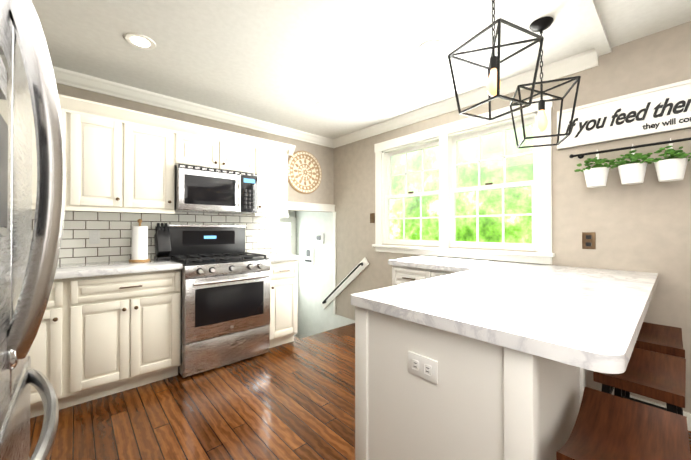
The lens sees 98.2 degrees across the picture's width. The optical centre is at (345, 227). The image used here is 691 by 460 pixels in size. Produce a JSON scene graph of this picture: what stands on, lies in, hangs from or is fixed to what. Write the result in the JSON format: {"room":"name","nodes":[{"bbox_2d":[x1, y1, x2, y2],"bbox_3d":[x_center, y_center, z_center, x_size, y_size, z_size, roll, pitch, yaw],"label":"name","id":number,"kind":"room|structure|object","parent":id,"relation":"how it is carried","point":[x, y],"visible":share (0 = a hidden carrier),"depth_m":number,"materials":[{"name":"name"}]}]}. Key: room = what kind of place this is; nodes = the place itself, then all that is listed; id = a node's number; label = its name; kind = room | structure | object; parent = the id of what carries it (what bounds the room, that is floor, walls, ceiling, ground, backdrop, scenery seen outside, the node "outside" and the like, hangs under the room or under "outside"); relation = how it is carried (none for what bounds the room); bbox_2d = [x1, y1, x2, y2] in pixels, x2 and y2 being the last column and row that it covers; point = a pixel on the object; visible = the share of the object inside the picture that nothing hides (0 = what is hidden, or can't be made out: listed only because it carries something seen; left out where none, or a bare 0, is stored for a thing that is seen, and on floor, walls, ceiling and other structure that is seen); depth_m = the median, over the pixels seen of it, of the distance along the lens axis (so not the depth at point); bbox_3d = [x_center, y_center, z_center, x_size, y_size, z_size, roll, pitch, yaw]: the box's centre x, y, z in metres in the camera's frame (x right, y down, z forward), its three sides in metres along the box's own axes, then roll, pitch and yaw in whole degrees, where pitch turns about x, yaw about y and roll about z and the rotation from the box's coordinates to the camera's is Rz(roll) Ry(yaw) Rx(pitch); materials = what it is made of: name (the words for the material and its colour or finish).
{"room":"kitchen","nodes":[
{"label":"kitchen","id":0,"kind":"room"},
{"bbox_2d":[56,83,331,337],"bbox_3d":[-1.586,0.647,3.042,3.660,3.740,0.120,0,-1,-42],"label":"wall","id":1,"kind":"structure","parent":0,"point":[314,281],"depth_m":4.32,"materials":[{"name":"beige paint"}]},
{"bbox_2d":[32,94,83,209],"bbox_3d":[-2.337,-0.539,2.070,0.751,0.778,0.324,0,-1,-42],"label":"upper cabinet","id":2,"kind":"object","parent":1,"relation":"attached to","point":[72,109],"depth_m":2.17,"materials":[{"name":"white wood"}]},
{"bbox_2d":[84,100,135,212],"bbox_3d":[-1.991,-0.537,2.383,0.448,0.778,0.324,0,-1,-42],"label":"upper cabinet","id":3,"kind":"object","parent":1,"relation":"attached to","point":[119,159],"depth_m":2.31,"materials":[{"name":"white wood"}]},
{"bbox_2d":[132,111,175,213],"bbox_3d":[-1.757,-0.535,2.594,0.429,0.778,0.324,0,-1,-42],"label":"upper cabinet","id":4,"kind":"object","parent":1,"relation":"attached to","point":[155,135],"depth_m":2.51,"materials":[{"name":"white wood"}]},
{"bbox_2d":[53,66,335,313],"bbox_3d":[-1.519,-0.003,2.972,3.720,2.440,0.080,0,-1,-42],"label":"trim","id":5,"kind":"structure","parent":1,"relation":"attached to","point":[62,76],"depth_m":3.04,"materials":[{"name":"white wood"}]},
{"bbox_2d":[176,120,255,173],"bbox_3d":[-1.323,-0.735,2.988,0.740,0.373,0.324,0,-1,-42],"label":"upper cabinet","id":6,"kind":"object","parent":1,"relation":"attached to","point":[201,146],"depth_m":2.83,"materials":[{"name":"white wood"}]},
{"bbox_2d":[174,164,256,213],"bbox_3d":[-1.273,-0.344,2.930,0.722,0.396,0.446,0,-1,-42],"label":"microwave","id":7,"kind":"object","parent":6,"relation":"attached to","point":[198,189],"visible":1,"depth_m":2.77,"materials":[{"name":"silver metal"}]},
{"bbox_2d":[248,138,291,216],"bbox_3d":[-0.899,-0.530,3.370,0.403,0.778,0.324,0,-1,-42],"label":"upper cabinet","id":8,"kind":"object","parent":1,"relation":"attached to","point":[271,157],"depth_m":3.24,"materials":[{"name":"white wood"}]},
{"bbox_2d":[279,217,295,334],"bbox_3d":[-1.144,1.128,4.667,0.840,2.600,0.054,0,-1,-42],"label":"door","id":9,"kind":"structure","parent":1,"relation":"in","point":[287,235],"depth_m":4.83,"materials":[{"name":"white wood"}]},
{"bbox_2d":[288,151,321,193],"bbox_3d":[-0.530,-0.712,3.899,0.560,0.560,0.035,0,-1,-42],"label":"art","id":10,"kind":"object","parent":1,"relation":"attached to","point":[304,173],"visible":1,"depth_m":3.88,"materials":[{"name":"beige"}]},
{"bbox_2d":[303,247,313,264],"bbox_3d":[-0.570,0.451,4.675,0.022,0.268,0.270,0,-1,-42],"label":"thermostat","id":11,"kind":"object","parent":1,"relation":"attached to","point":[308,255],"depth_m":4.68,"materials":[{"name":"white plastic"}]},
{"bbox_2d":[315,233,323,242],"bbox_3d":[-0.380,0.164,4.467,0.022,0.138,0.197,0,-1,-42],"label":"thermostat","id":12,"kind":"object","parent":1,"relation":"attached to","point":[319,237],"depth_m":4.46,"materials":[{"name":"white plastic"}]},
{"bbox_2d":[29,323,690,459],"bbox_3d":[0.198,1.303,1.065,3.720,0.200,5.200,0,-1,-42],"label":"floor","id":13,"kind":"structure","parent":0,"point":[294,399],"depth_m":1.93,"materials":[{"name":"brown wood"}]},
{"bbox_2d":[0,0,65,459],"bbox_3d":[-1.057,0.310,0.502,0.855,1.780,0.910,0,-1,-42],"label":"fridge","id":14,"kind":"object","parent":13,"relation":"on","point":[28,266],"visible":1,"depth_m":0.72,"materials":[{"name":"silver metal"}]},
{"bbox_2d":[28,278,67,417],"bbox_3d":[-2.155,0.770,2.023,0.400,0.880,0.586,0,-1,-42],"label":"base cabinet","id":15,"kind":"object","parent":13,"relation":"on","point":[48,353],"depth_m":1.91,"materials":[{"name":"white wood"}]},
{"bbox_2d":[68,270,180,406],"bbox_3d":[-1.757,0.772,2.383,0.673,0.880,0.586,0,-1,-42],"label":"base cabinet","id":16,"kind":"object","parent":13,"relation":"on","point":[107,327],"depth_m":2.14,"materials":[{"name":"white wood"}]},
{"bbox_2d":[53,258,182,281],"bbox_3d":[-2.000,0.311,2.144,1.358,0.040,0.631,0,-1,-42],"label":"countertop","id":17,"kind":"structure","parent":16,"relation":"on","point":[64,269],"depth_m":2.20,"materials":[{"name":"white stone"}]},
{"bbox_2d":[129,219,149,261],"bbox_3d":[-1.749,0.112,2.547,0.150,0.362,0.150,0,-1,-42],"label":"paper towel holder","id":18,"kind":"object","parent":17,"relation":"on","point":[139,248],"visible":1,"depth_m":2.50,"materials":[{"name":"white paper"}]},
{"bbox_2d":[154,223,170,260],"bbox_3d":[-1.640,0.129,2.686,0.100,0.330,0.191,0,-1,-42],"label":"knife block","id":19,"kind":"object","parent":17,"relation":"on","point":[162,243],"visible":1,"depth_m":2.65,"materials":[{"name":"black plastic"}]},
{"bbox_2d":[167,224,269,377],"bbox_3d":[-1.180,0.595,2.806,0.740,1.240,0.719,0,-1,-42],"label":"range","id":20,"kind":"object","parent":13,"relation":"on","point":[225,298],"visible":0.96,"depth_m":2.61,"materials":[{"name":"silver metal"}]},
{"bbox_2d":[269,262,297,347],"bbox_3d":[-0.819,0.778,3.231,0.358,0.880,0.586,0,-1,-42],"label":"base cabinet","id":21,"kind":"object","parent":13,"relation":"on","point":[283,324],"depth_m":3.02,"materials":[{"name":"white wood"}]},
{"bbox_2d":[248,254,301,261],"bbox_3d":[-0.800,0.318,3.229,0.378,0.040,0.631,0,-1,-42],"label":"countertop","id":22,"kind":"structure","parent":21,"relation":"on","point":[272,257],"depth_m":3.03,"materials":[{"name":"white stone"}]},
{"bbox_2d":[355,308,613,459],"bbox_3d":[0.946,0.767,1.635,1.843,0.880,0.663,0,-1,-42],"label":"base cabinet","id":23,"kind":"object","parent":13,"relation":"on","point":[464,359],"depth_m":0.99,"materials":[{"name":"white wood"}]},
{"bbox_2d":[351,256,657,373],"bbox_3d":[0.717,0.309,1.874,1.866,0.040,1.664,0,-1,-42],"label":"countertop","id":24,"kind":"structure","parent":23,"relation":"on","point":[589,319],"depth_m":1.11,"materials":[{"name":"white stone"}]},
{"bbox_2d":[556,387,690,459],"bbox_3d":[0.762,0.880,0.809,0.462,0.646,0.269,0,-1,-42],"label":"stool","id":25,"kind":"object","parent":13,"relation":"on","point":[607,426],"visible":1,"depth_m":0.86,"materials":[{"name":"brown wood"}]},
{"bbox_2d":[593,348,685,414],"bbox_3d":[1.204,0.883,1.215,0.458,0.646,0.262,0,-1,-42],"label":"stool","id":26,"kind":"object","parent":13,"relation":"on","point":[655,375],"visible":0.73,"depth_m":1.19,"materials":[{"name":"brown wood"}]},
{"bbox_2d":[622,322,684,414],"bbox_3d":[1.631,0.885,1.601,0.458,0.646,0.262,0,-1,-42],"label":"stool","id":27,"kind":"object","parent":13,"relation":"on","point":[662,339],"visible":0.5,"depth_m":1.60,"materials":[{"name":"brown wood"}]},
{"bbox_2d":[31,0,690,210],"bbox_3d":[-0.097,-0.814,1.405,3.960,1.040,6.320,0,-1,-42],"label":"ceiling","id":28,"kind":"structure","parent":0,"point":[360,64],"depth_m":2.03,"materials":[{"name":"white paint"}]},
{"bbox_2d":[124,32,155,49],"bbox_3d":[-1.357,-1.226,1.981,0.175,0.007,0.175,0,-1,42],"label":"recessed light","id":29,"kind":"object","parent":28,"relation":"in","point":[141,41],"depth_m":1.97,"materials":[{"name":"white"}]},
{"bbox_2d":[418,40,444,55],"bbox_3d":[0.587,-1.226,2.054,0.175,0.007,0.175,0,-1,39],"label":"recessed light","id":30,"kind":"object","parent":28,"relation":"in","point":[426,48],"depth_m":2.04,"materials":[{"name":"white"}]},
{"bbox_2d":[448,0,543,120],"bbox_3d":[0.720,-0.901,1.457,0.301,0.664,0.301,0,0,-25],"label":"pendant light","id":31,"kind":"object","parent":28,"relation":"hanging from","point":[493,82],"visible":1,"depth_m":1.44,"materials":[{"name":"black metal"}]},
{"bbox_2d":[510,16,580,148],"bbox_3d":[1.184,-0.872,1.809,0.302,0.719,0.302,0,0,21],"label":"pendant light","id":32,"kind":"object","parent":28,"relation":"hanging from","point":[541,24],"visible":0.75,"depth_m":1.79,"materials":[{"name":"black metal"}]},
{"bbox_2d":[332,21,690,412],"bbox_3d":[1.287,0.645,2.728,0.120,3.740,6.440,0,-1,-42],"label":"wall","id":33,"kind":"structure","parent":0,"point":[645,226],"depth_m":2.07,"materials":[{"name":"beige paint"}]},
{"bbox_2d":[321,257,368,308],"bbox_3d":[-0.054,0.791,4.062,0.074,0.816,0.966,0,-1,-42],"label":"stair handrail","id":34,"kind":"object","parent":33,"relation":"attached to","point":[353,274],"visible":1,"depth_m":4.02,"materials":[{"name":"white wood"}]},
{"bbox_2d":[370,213,374,222],"bbox_3d":[0.329,-0.111,3.693,0.011,0.120,0.075,0,-1,-42],"label":"electrical outlet plate","id":35,"kind":"object","parent":33,"relation":"attached to","point":[372,215],"depth_m":3.69,"materials":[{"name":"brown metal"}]},
{"bbox_2d":[372,94,554,264],"bbox_3d":[1.007,-0.361,3.000,0.180,1.305,1.850,0,-1,-42],"label":"window","id":36,"kind":"structure","parent":33,"relation":"in","point":[445,138],"depth_m":2.85,"materials":[{"name":"white wood"}]},
{"bbox_2d":[333,48,597,147],"bbox_3d":[0.810,-1.174,3.118,0.080,0.095,2.800,0,-1,-42],"label":"trim","id":37,"kind":"structure","parent":33,"relation":"attached to","point":[586,60],"depth_m":2.70,"materials":[{"name":"white wood"}]},
{"bbox_2d":[582,232,595,248],"bbox_3d":[1.736,0.098,2.138,0.010,0.120,0.075,0,-1,-42],"label":"electrical outlet plate","id":38,"kind":"object","parent":33,"relation":"attached to","point":[588,240],"depth_m":2.13,"materials":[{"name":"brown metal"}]},
{"bbox_2d":[557,79,690,149],"bbox_3d":[2.090,-0.735,1.737,0.029,0.285,1.440,0,-1,-42],"label":"sign board","id":39,"kind":"object","parent":33,"relation":"attached to","point":[674,93],"visible":0.79,"depth_m":1.98,"materials":[{"name":"white wood"}]},
{"bbox_2d":[566,98,690,137],"bbox_3d":[1.860,-0.724,1.980,0.004,0.140,0.674,0,-1,-42],"label":"sign","id":40,"kind":"object","parent":39,"relation":"attached to","point":[656,108],"visible":1,"depth_m":1.96,"materials":[{"name":"black"}]},
{"bbox_2d":[642,117,690,129],"bbox_3d":[1.994,-0.639,1.832,0.004,0.048,0.252,0,-1,-42],"label":"sign","id":41,"kind":"object","parent":39,"relation":"attached to","point":[652,125],"visible":1,"depth_m":1.85,"materials":[{"name":"black paint"}]},
{"bbox_2d":[569,137,690,187],"bbox_3d":[2.038,-0.407,1.667,0.198,0.260,1.309,0,-1,-42],"label":"potted plant","id":42,"kind":"object","parent":33,"relation":"attached to","point":[671,166],"visible":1,"depth_m":1.86,"materials":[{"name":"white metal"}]},
{"bbox_2d":[630,395,690,430],"bbox_3d":[2.595,1.154,1.177,0.014,0.100,2.150,0,-1,-42],"label":"trim","id":43,"kind":"structure","parent":33,"relation":"attached to","point":[687,414],"depth_m":1.82,"materials":[{"name":"white"}]},
{"label":"outside","id":44,"kind":"structure","parent":0,"visible":0},
{"bbox_2d":[390,124,532,242],"bbox_3d":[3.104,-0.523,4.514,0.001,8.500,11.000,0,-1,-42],"label":"window panes","id":45,"kind":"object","parent":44,"point":[518,198],"depth_m":5.38,"materials":[{"name":"clear glass"}]}
]}

